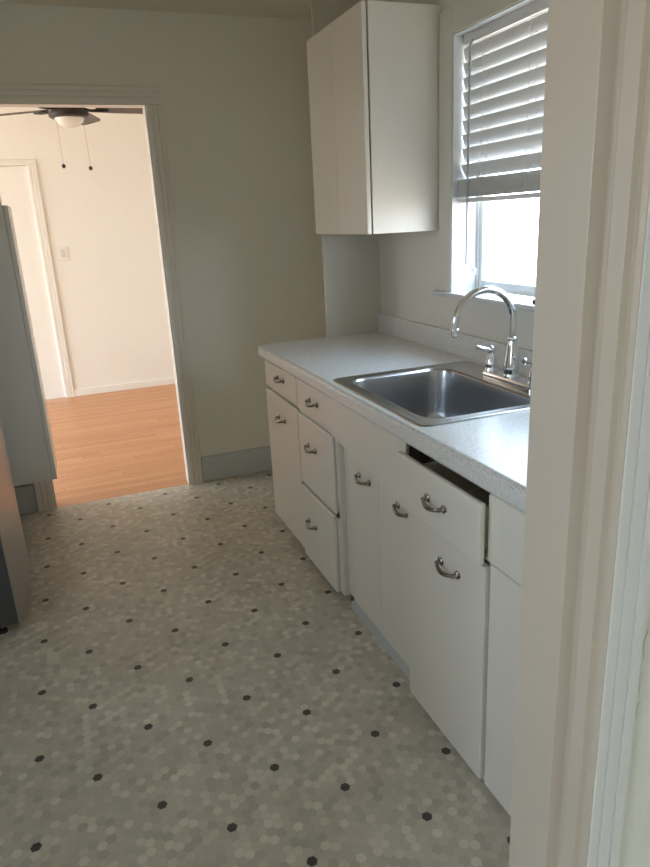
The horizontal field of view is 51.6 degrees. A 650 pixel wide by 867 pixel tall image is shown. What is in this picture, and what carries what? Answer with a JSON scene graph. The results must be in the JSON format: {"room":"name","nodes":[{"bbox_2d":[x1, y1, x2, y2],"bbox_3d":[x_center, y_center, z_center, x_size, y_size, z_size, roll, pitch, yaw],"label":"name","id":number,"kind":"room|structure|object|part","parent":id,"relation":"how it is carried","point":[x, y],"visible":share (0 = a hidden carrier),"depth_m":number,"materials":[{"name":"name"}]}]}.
{"room":"kitchen","nodes":[
{"label":"kitchen","id":0,"kind":"room"},
{"bbox_2d":[0,107,173,389],"bbox_3d":[-3.419,-1.363,5.557,5.450,2.460,0.120,-9,19,-19],"label":"wall","id":1,"kind":"structure","parent":0,"point":[110,287],"depth_m":5.98,"materials":[{"name":"beige paint"}]},
{"bbox_2d":[0,159,35,165],"bbox_3d":[-2.842,-2.196,5.466,0.916,0.045,0.018,-9,19,-19],"label":"trim","id":2,"kind":"structure","parent":1,"relation":"attached to","point":[17,162],"depth_m":5.57,"materials":[{"name":"beige paint"}]},
{"bbox_2d":[0,166,65,398],"bbox_3d":[-2.807,-1.235,5.814,0.760,1.994,0.040,-9,19,-19],"label":"door","id":3,"kind":"structure","parent":1,"relation":"in","point":[15,192],"depth_m":5.85,"materials":[{"name":"beige paint"}]},
{"bbox_2d":[26,165,74,397],"bbox_3d":[-2.402,-1.288,5.917,0.078,2.000,0.018,-9,19,-19],"label":"trim","id":4,"kind":"structure","parent":1,"relation":"attached to","point":[32,172],"depth_m":5.88,"materials":[{"name":"beige paint"}]},
{"bbox_2d":[57,246,68,260],"bbox_3d":[-2.291,-1.575,5.881,0.079,0.122,0.010,-9,19,-19],"label":"light switch","id":5,"kind":"object","parent":1,"relation":"attached to","point":[62,250],"visible":1,"depth_m":5.88,"materials":[{"name":"white plastic"}]},
{"bbox_2d":[74,377,174,396],"bbox_3d":[-1.607,-0.490,6.482,1.532,0.062,0.014,-9,19,-19],"label":"baseboard","id":6,"kind":"structure","parent":1,"relation":"attached to","point":[143,384],"depth_m":6.37,"materials":[{"name":"beige paint"}]},
{"bbox_2d":[0,0,310,19],"bbox_3d":[-0.628,-1.618,1.740,2.720,0.080,3.264,-9,19,-19],"label":"ceiling","id":7,"kind":"structure","parent":0,"point":[293,9],"depth_m":3.24,"materials":[{"name":"paint"}]},
{"bbox_2d":[0,3,326,506],"bbox_3d":[-2.417,-0.626,3.097,5.450,2.460,0.070,-9,19,-19],"label":"wall","id":8,"kind":"structure","parent":0,"point":[234,90],"depth_m":3.61,"materials":[{"name":"paint"}]},
{"bbox_2d":[14,484,37,514],"bbox_3d":[-1.916,0.408,3.564,0.714,0.160,0.014,-9,19,-19],"label":"baseboard","id":9,"kind":"structure","parent":8,"relation":"attached to","point":[25,495],"depth_m":3.66,"materials":[{"name":"grey wood"}]},
{"bbox_2d":[0,195,56,508],"bbox_3d":[-1.554,-0.567,3.459,0.007,2.043,0.088,-9,19,-19],"label":"trim","id":10,"kind":"structure","parent":8,"relation":"attached to","point":[52,483],"depth_m":3.71,"materials":[{"name":"wood"}]},
{"bbox_2d":[33,480,55,511],"bbox_3d":[-1.585,-0.549,3.409,0.090,2.043,0.020,-9,19,-19],"label":"trim","id":11,"kind":"structure","parent":8,"relation":"attached to","point":[43,490],"depth_m":3.69,"materials":[{"name":"wood"}]},
{"bbox_2d":[0,103,143,107],"bbox_3d":[-1.258,-1.595,3.271,0.734,0.005,0.088,-9,19,-19],"label":"trim","id":12,"kind":"structure","parent":8,"relation":"attached to","point":[64,105],"depth_m":3.27,"materials":[{"name":"wood"}]},
{"bbox_2d":[0,83,161,104],"bbox_3d":[-1.252,-1.625,3.222,0.916,0.082,0.020,-9,19,-19],"label":"trim","id":13,"kind":"structure","parent":8,"relation":"attached to","point":[9,93],"depth_m":3.24,"materials":[{"name":"wood"}]},
{"bbox_2d":[142,104,202,484],"bbox_3d":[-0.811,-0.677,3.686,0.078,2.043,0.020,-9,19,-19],"label":"trim","id":14,"kind":"structure","parent":8,"relation":"attached to","point":[154,112],"depth_m":3.64,"materials":[{"name":"wood"}]},
{"bbox_2d":[201,446,271,481],"bbox_3d":[-0.340,0.149,4.129,0.837,0.155,0.014,-9,19,-19],"label":"baseboard","id":15,"kind":"structure","parent":8,"relation":"attached to","point":[242,462],"depth_m":4.05,"materials":[{"name":"grey wood"}]},
{"bbox_2d":[0,384,510,866],"bbox_3d":[-2.281,0.627,3.297,5.450,0.060,6.006,-9,19,-19],"label":"floor","id":16,"kind":"structure","parent":0,"point":[182,684],"depth_m":2.18,"materials":[{"name":"tile"}]},
{"bbox_2d":[0,419,29,634],"bbox_3d":[-1.595,-0.087,2.529,0.716,1.700,0.684,-9,19,-19],"label":"fridge","id":17,"kind":"object","parent":16,"relation":"on","point":[14,560],"visible":1,"depth_m":2.59,"materials":[{"name":"silver metal"}]},
{"bbox_2d":[0,205,56,485],"bbox_3d":[-1.823,-0.235,3.220,0.852,1.584,0.272,-9,19,-19],"label":"cabinet","id":18,"kind":"object","parent":16,"relation":"on","point":[24,417],"visible":1,"depth_m":3.22,"materials":[{"name":"grey wood"}]},
{"bbox_2d":[265,360,304,547],"bbox_3d":[0.085,0.062,3.177,0.645,0.859,0.458,-9,19,-19],"label":"base cabinet","id":19,"kind":"object","parent":16,"relation":"on","point":[282,396],"visible":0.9,"depth_m":3.04,"materials":[{"name":"wood"}]},
{"bbox_3d":[-0.209,-0.234,2.950,0.031,0.025,0.111,-9,19,-19],"label":"handle","id":20,"kind":"part","parent":19,"relation":"part of","materials":[{"name":"silver metal"}]},
{"bbox_3d":[-0.207,-0.062,3.016,0.031,0.025,0.111,-9,19,-19],"label":"handle","id":21,"kind":"part","parent":19,"relation":"part of","materials":[{"name":"silver metal"}]},
{"bbox_3d":[-0.192,-0.232,2.977,0.019,0.124,0.452,-9,19,-19],"label":"drawer","id":22,"kind":"part","parent":19,"relation":"part of","materials":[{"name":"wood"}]},
{"bbox_2d":[297,379,349,595],"bbox_3d":[0.242,0.180,2.785,0.651,0.859,0.416,-9,19,-19],"label":"base cabinet","id":23,"kind":"object","parent":16,"relation":"on","point":[323,489],"visible":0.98,"depth_m":2.63,"materials":[{"name":"wood"}]},
{"bbox_3d":[-0.066,0.063,2.679,0.031,0.025,0.111,-9,19,-19],"label":"handle","id":24,"kind":"part","parent":23,"relation":"part of","materials":[{"name":"silver metal"}]},
{"bbox_3d":[-0.066,0.383,2.807,0.031,0.025,0.111,-9,19,-19],"label":"handle","id":25,"kind":"part","parent":23,"relation":"part of","materials":[{"name":"silver metal"}]},
{"bbox_3d":[-0.060,-0.115,2.587,0.031,0.025,0.111,-9,19,-19],"label":"handle","id":26,"kind":"part","parent":23,"relation":"part of","materials":[{"name":"silver metal"}]},
{"bbox_3d":[-0.046,-0.119,2.606,0.008,0.132,0.357,-9,19,-19],"label":"drawer","id":27,"kind":"part","parent":23,"relation":"part of","materials":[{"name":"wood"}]},
{"bbox_3d":[-0.031,0.107,2.666,0.012,0.309,0.383,-9,19,-19],"label":"drawer","id":28,"kind":"part","parent":23,"relation":"part of","materials":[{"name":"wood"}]},
{"bbox_3d":[-0.021,0.421,2.772,0.018,0.330,0.369,-9,19,-19],"label":"drawer","id":29,"kind":"part","parent":23,"relation":"part of","materials":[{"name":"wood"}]},
{"bbox_2d":[329,398,409,679],"bbox_3d":[0.422,0.299,2.386,0.618,0.859,0.596,-9,19,-19],"label":"base cabinet","id":30,"kind":"object","parent":16,"relation":"on","point":[377,524],"visible":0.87,"depth_m":2.26,"materials":[{"name":"wood"}]},
{"bbox_3d":[0.119,0.159,2.289,0.031,0.025,0.111,-9,19,-19],"label":"handle","id":31,"kind":"part","parent":30,"relation":"part of","materials":[{"name":"silver metal"}]},
{"bbox_3d":[0.147,0.359,2.377,0.018,0.653,0.247,-9,19,-19],"label":"door","id":32,"kind":"part","parent":30,"relation":"part of","materials":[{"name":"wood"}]},
{"bbox_3d":[0.237,0.433,2.156,0.018,0.640,0.246,-9,19,-19],"label":"door","id":33,"kind":"part","parent":30,"relation":"part of","materials":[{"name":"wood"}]},
{"bbox_3d":[0.225,0.234,2.026,0.031,0.025,0.111,-9,19,-19],"label":"handle","id":34,"kind":"part","parent":30,"relation":"part of","materials":[{"name":"silver metal"}]},
{"bbox_2d":[397,451,491,778],"bbox_3d":[0.578,0.435,1.934,0.672,0.859,0.416,-9,19,-19],"label":"base cabinet","id":35,"kind":"object","parent":16,"relation":"on","point":[449,567],"visible":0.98,"depth_m":1.80,"materials":[{"name":"wood"}]},
{"bbox_3d":[0.269,0.182,1.718,0.031,0.025,0.111,-9,19,-19],"label":"handle","id":36,"kind":"part","parent":35,"relation":"part of","materials":[{"name":"silver metal"}]},
{"bbox_3d":[0.509,0.143,1.818,0.495,0.159,0.416,-9,19,-19],"label":"drawer","id":37,"kind":"part","parent":35,"relation":"part of","materials":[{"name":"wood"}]},
{"bbox_3d":[0.311,0.355,1.755,0.031,0.025,0.111,-9,19,-19],"label":"handle","id":38,"kind":"part","parent":35,"relation":"part of","materials":[{"name":"silver metal"}]},
{"bbox_2d":[484,494,524,815],"bbox_3d":[0.765,0.548,1.551,0.613,0.859,0.478,-9,19,-19],"label":"base cabinet","id":39,"kind":"object","parent":16,"relation":"on","point":[506,523],"visible":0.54,"depth_m":1.58,"materials":[{"name":"wood"}]},
{"bbox_2d":[258,313,532,512],"bbox_3d":[0.403,-0.168,2.200,0.639,0.144,2.315,-9,19,-19],"label":"countertop","id":40,"kind":"structure","parent":39,"relation":"on","point":[491,452],"depth_m":2.34,"materials":[{"name":"laminate"}]},
{"bbox_2d":[333,361,530,463],"bbox_3d":[0.407,-0.047,2.218,0.564,0.216,0.659,-9,19,-19],"label":"sink","id":41,"kind":"object","parent":40,"relation":"in","point":[445,393],"visible":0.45,"depth_m":2.40,"materials":[{"name":"silver metal"}]},
{"bbox_2d":[450,286,531,391],"bbox_3d":[0.513,-0.305,2.130,0.258,0.321,0.286,-9,19,-19],"label":"kitchen faucet","id":42,"kind":"object","parent":40,"relation":"on","point":[510,376],"visible":0.81,"depth_m":2.16,"materials":[{"name":"silver metal"}]},
{"bbox_3d":[0.501,-0.373,2.110,0.239,0.177,0.023,-9,19,-19],"label":"spout","id":43,"kind":"part","parent":42,"relation":"part of","materials":[{"name":"silver metal"}]},
{"bbox_3d":[0.553,-0.258,2.293,0.081,0.092,0.046,-9,19,-19],"label":"lever handle","id":44,"kind":"part","parent":42,"relation":"part of","materials":[{"name":"silver metal"}]},
{"bbox_3d":[0.613,-0.176,2.209,0.059,0.019,0.286,-9,19,-19],"label":"plate","id":45,"kind":"part","parent":42,"relation":"part of","materials":[{"name":"silver metal"}]},
{"bbox_3d":[0.609,-0.250,2.191,0.055,0.134,0.054,-9,19,-19],"label":"spout","id":46,"kind":"part","parent":42,"relation":"part of","materials":[{"name":"silver metal"}]},
{"bbox_3d":[0.638,-0.195,2.084,0.081,0.092,0.046,-9,19,-19],"label":"lever handle","id":47,"kind":"part","parent":42,"relation":"part of","materials":[{"name":"silver metal"}]},
{"bbox_3d":[0.472,0.280,1.354,0.020,0.174,0.474,-9,19,-19],"label":"drawer","id":48,"kind":"part","parent":39,"relation":"part of","materials":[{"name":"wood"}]},
{"bbox_2d":[311,0,380,336],"bbox_3d":[0.129,-0.791,3.208,0.289,2.460,0.014,-9,19,-19],"label":"wall","id":49,"kind":"structure","parent":0,"point":[351,263],"depth_m":3.21,"materials":[{"name":"grey paint"}]},
{"bbox_2d":[374,0,533,349],"bbox_3d":[0.642,-0.598,2.523,0.150,2.460,3.194,-9,19,-19],"label":"wall","id":50,"kind":"structure","parent":0,"point":[409,261],"depth_m":2.85,"materials":[{"name":"paint"}]},
{"bbox_2d":[306,0,441,234],"bbox_3d":[0.191,-1.239,2.772,0.322,0.787,0.566,-9,19,-19],"label":"upper cabinet","id":51,"kind":"object","parent":50,"relation":"attached to","point":[373,71],"visible":1,"depth_m":2.55,"materials":[{"name":"wood"}]},
{"bbox_3d":[0.000,-1.253,2.847,0.021,0.787,0.285,-9,19,-19],"label":"door","id":52,"kind":"part","parent":51,"relation":"part of","materials":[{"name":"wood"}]},
{"bbox_3d":[0.103,-1.177,2.595,0.021,0.787,0.278,-9,19,-19],"label":"door","id":53,"kind":"part","parent":51,"relation":"part of","materials":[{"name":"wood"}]},
{"bbox_2d":[439,6,452,291],"bbox_3d":[0.463,-1.048,2.564,0.016,0.995,0.089,-9,19,-19],"label":"trim","id":54,"kind":"structure","parent":50,"relation":"attached to","point":[445,17],"depth_m":2.54,"materials":[{"name":"paint"}]},
{"bbox_2d":[378,313,532,375],"bbox_3d":[0.690,-0.242,2.295,0.019,0.089,2.315,-9,19,-19],"label":"backsplash","id":55,"kind":"structure","parent":50,"relation":"attached to","point":[439,338],"depth_m":2.75,"materials":[{"name":"laminate"}]},
{"bbox_2d":[432,290,534,311],"bbox_3d":[0.735,-0.421,2.227,0.139,0.020,1.268,-9,19,-19],"label":"trim","id":56,"kind":"structure","parent":50,"relation":"attached to","point":[520,302],"depth_m":2.42,"materials":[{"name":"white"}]},
{"bbox_2d":[452,0,521,33],"bbox_3d":[0.649,-1.327,1.918,0.016,0.090,1.050,-9,19,-19],"label":"trim","id":57,"kind":"structure","parent":50,"relation":"attached to","point":[465,13],"depth_m":2.27,"materials":[{"name":"paint"}]},
{"bbox_2d":[451,0,541,296],"bbox_3d":[0.743,-0.865,2.095,0.160,0.904,1.045,-9,19,-19],"label":"window","id":58,"kind":"structure","parent":50,"relation":"in","point":[463,277],"depth_m":2.59,"materials":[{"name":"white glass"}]},
{"bbox_2d":[458,0,548,263],"bbox_3d":[0.705,-0.911,2.066,0.064,0.793,1.024,-9,19,-19],"label":"window blind","id":59,"kind":"object","parent":58,"relation":"attached to","point":[505,65],"visible":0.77,"depth_m":2.26,"materials":[{"name":"white plastic"}]},
{"bbox_3d":[0.568,-1.105,2.361,0.061,0.530,0.038,-9,19,-19],"label":"ladder cord","id":60,"kind":"part","parent":59,"relation":"part of","materials":[{"name":"white plastic"}]},
{"bbox_3d":[0.717,-0.754,2.118,0.054,0.016,1.024,-9,19,-19],"label":"rail","id":61,"kind":"part","parent":59,"relation":"part of","materials":[{"name":"white plastic"}]},
{"bbox_3d":[0.661,-1.036,2.132,0.061,0.530,0.038,-9,19,-19],"label":"ladder cord","id":62,"kind":"part","parent":59,"relation":"part of","materials":[{"name":"white plastic"}]},
{"bbox_3d":[0.791,-0.870,2.113,0.042,0.899,1.037,-9,19,-19],"label":"sash","id":63,"kind":"part","parent":58,"relation":"part of","materials":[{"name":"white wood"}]},
{"bbox_2d":[618,585,649,866],"bbox_3d":[-0.823,0.147,0.428,4.200,2.460,0.122,-9,19,-19],"label":"wall","id":64,"kind":"structure","parent":0,"point":[635,837],"depth_m":1.00,"materials":[{"name":"beige paint"}]},
{"bbox_2d":[509,0,649,866],"bbox_3d":[0.323,0.137,0.886,0.040,2.090,0.140,-9,19,-19],"label":"door frame","id":65,"kind":"structure","parent":64,"relation":"in","point":[595,178],"depth_m":0.81,"materials":[{"name":"white wood"}]},
{"bbox_2d":[587,195,649,866],"bbox_3d":[0.382,0.119,0.833,0.062,2.150,0.016,-9,19,-19],"label":"trim","id":66,"kind":"structure","parent":64,"relation":"attached to","point":[631,583],"depth_m":0.86,"materials":[{"name":"white wood"}]},
{"bbox_2d":[636,631,648,721],"bbox_3d":[0.439,0.337,0.930,0.009,0.148,0.001,-9,19,-19],"label":"trim","id":67,"kind":"structure","parent":64,"relation":"attached to","point":[646,639],"depth_m":0.93,"materials":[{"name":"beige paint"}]},
{"bbox_3d":[-2.997,-2.215,3.983,5.450,0.080,2.782,-9,19,-19],"label":"ceiling","id":68,"kind":"structure","parent":0,"visible":0},
{"bbox_2d":[0,107,142,169],"bbox_3d":[-1.596,-2.017,4.327,1.224,0.622,1.272,-9,19,-19],"label":"ceiling fan","id":69,"kind":"object","parent":68,"relation":"hanging from","point":[65,117],"visible":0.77,"depth_m":4.29,"materials":[{"name":"brown metal"}]},
{"bbox_3d":[-2.040,-2.081,4.379,0.485,0.038,0.141,1,18,13],"label":"blade","id":70,"kind":"part","parent":69,"relation":"part of","materials":[{"name":"brown wood"}]},
{"bbox_3d":[-1.677,-2.195,4.678,0.141,0.038,0.485,-4,18,-4],"label":"blade","id":71,"kind":"part","parent":69,"relation":"part of","materials":[{"name":"brown wood"}]},
{"bbox_3d":[-1.262,-2.141,4.442,0.488,0.038,0.142,-9,19,-19],"label":"blade","id":72,"kind":"part","parent":69,"relation":"part of","materials":[{"name":"brown wood"}]}
]}

